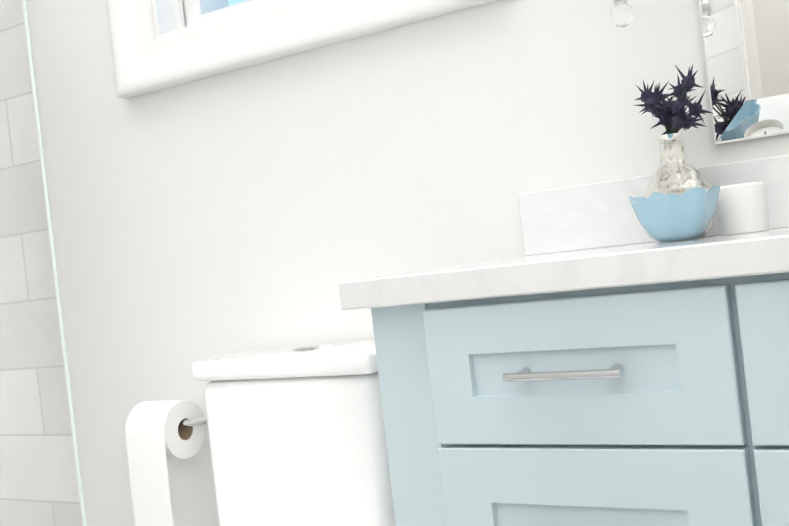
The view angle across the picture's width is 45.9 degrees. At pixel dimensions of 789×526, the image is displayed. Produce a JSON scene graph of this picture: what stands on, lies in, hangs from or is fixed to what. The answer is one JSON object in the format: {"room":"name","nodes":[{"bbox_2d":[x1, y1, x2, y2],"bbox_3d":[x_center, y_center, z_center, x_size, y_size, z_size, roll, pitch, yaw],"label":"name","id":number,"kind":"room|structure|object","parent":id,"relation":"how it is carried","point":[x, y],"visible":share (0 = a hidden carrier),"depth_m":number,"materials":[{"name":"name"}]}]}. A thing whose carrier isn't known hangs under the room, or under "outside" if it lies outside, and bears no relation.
{"room":"bathroom","nodes":[
{"label":"bathroom","id":0,"kind":"room"},
{"bbox_2d":[26,0,788,525],"bbox_3d":[0.636,-0.649,1.358,3.270,3.000,0.240,-6,0,31],"label":"wall","id":1,"kind":"structure","parent":0,"point":[272,202],"depth_m":1.74,"materials":[{"name":"white paint"}]},
{"bbox_2d":[0,0,82,525],"bbox_3d":[-1.230,-0.437,2.483,1.110,3.000,0.240,-6,0,31],"label":"wall tile","id":2,"kind":"structure","parent":1,"relation":"attached to","point":[19,364],"depth_m":2.15,"materials":[{"name":"white tile"}]},
{"bbox_2d":[125,400,206,525],"bbox_3d":[-0.421,0.404,1.835,0.180,0.272,0.148,-6,0,31],"label":"toilet paper holder","id":3,"kind":"object","parent":1,"relation":"attached to","point":[158,433],"visible":0.9,"depth_m":1.79,"materials":[{"name":"white paper"}]},
{"bbox_2d":[106,0,497,98],"bbox_3d":[-0.185,-0.968,1.827,0.886,1.156,0.314,-6,0,31],"label":"picture frame","id":4,"kind":"structure","parent":1,"relation":"in","point":[195,40],"depth_m":1.79,"materials":[{"name":"white wood"}]},
{"bbox_2d":[610,0,633,26],"bbox_3d":[0.301,-0.594,1.326,0.135,0.524,0.162,-6,0,31],"label":"sconce","id":5,"kind":"object","parent":1,"relation":"attached to","point":[622,13],"visible":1,"depth_m":1.30,"materials":[{"name":"clear glass"}]},
{"bbox_2d":[518,154,788,253],"bbox_3d":[0.792,-0.127,1.148,1.370,0.100,0.019,-6,0,31],"label":"backsplash","id":6,"kind":"structure","parent":1,"relation":"attached to","point":[576,217],"depth_m":1.42,"materials":[{"name":"white stone"}]},
{"bbox_2d":[698,0,788,144],"bbox_3d":[0.699,-0.759,1.155,0.710,1.115,0.029,-6,0,31],"label":"mirror","id":7,"kind":"object","parent":1,"relation":"attached to","point":[746,47],"visible":1,"depth_m":1.30,"materials":[{"name":"white mirror"}]},
{"bbox_3d":[0.203,0.963,0.569,3.030,0.100,1.750,-6,0,31],"label":"floor","id":8,"kind":"structure","parent":0,"visible":0},
{"bbox_2d":[191,340,395,525],"bbox_3d":[-0.228,0.556,1.401,0.380,0.804,0.674,-6,0,31],"label":"toilet","id":9,"kind":"object","parent":8,"relation":"on","point":[296,434],"visible":0.85,"depth_m":1.52,"materials":[{"name":"white ceramic"}]},
{"bbox_2d":[340,254,788,525],"bbox_3d":[0.709,0.410,0.910,1.330,0.883,0.576,-6,0,31],"label":"bathroom vanity","id":10,"kind":"object","parent":8,"relation":"on","point":[596,355],"depth_m":0.91,"materials":[{"name":"blue paint"}]},
{"bbox_2d":[339,226,788,297],"bbox_3d":[0.663,-0.046,0.919,1.370,0.032,0.552,-6,0,31],"label":"countertop","id":11,"kind":"structure","parent":10,"relation":"on","point":[770,243],"depth_m":0.92,"materials":[{"name":"white stone"}]},
{"bbox_2d":[628,186,719,241],"bbox_3d":[0.355,-0.060,1.179,0.114,0.063,0.112,-6,0,31],"label":"bowl","id":12,"kind":"object","parent":11,"relation":"on","point":[688,214],"visible":1,"depth_m":1.15,"materials":[{"name":"blue ceramic"}]},
{"bbox_2d":[634,65,713,236],"bbox_3d":[0.397,-0.152,1.303,0.107,0.236,0.123,-6,0,31],"label":"vase","id":13,"kind":"object","parent":11,"relation":"on","point":[677,172],"visible":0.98,"depth_m":1.28,"materials":[{"name":"clear glass"}]},
{"bbox_2d":[717,181,769,234],"bbox_3d":[0.454,-0.071,1.215,0.062,0.063,0.062,-6,0,31],"label":"candle","id":14,"kind":"object","parent":11,"relation":"on","point":[742,207],"visible":0.98,"depth_m":1.19,"materials":[{"name":"white wax"}]},
{"bbox_3d":[-1.091,1.083,1.348,0.018,0.053,1.750,-6,0,31],"label":"threshold","id":15,"kind":"object","parent":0,"visible":0},
{"bbox_2d":[0,0,86,525],"bbox_3d":[-1.165,0.020,1.426,0.117,2.079,1.558,-6,0,31],"label":"glass wall","id":16,"kind":"structure","parent":15,"relation":"on","point":[53,258],"depth_m":2.06,"materials":[{"name":"clear glass"}]}
]}

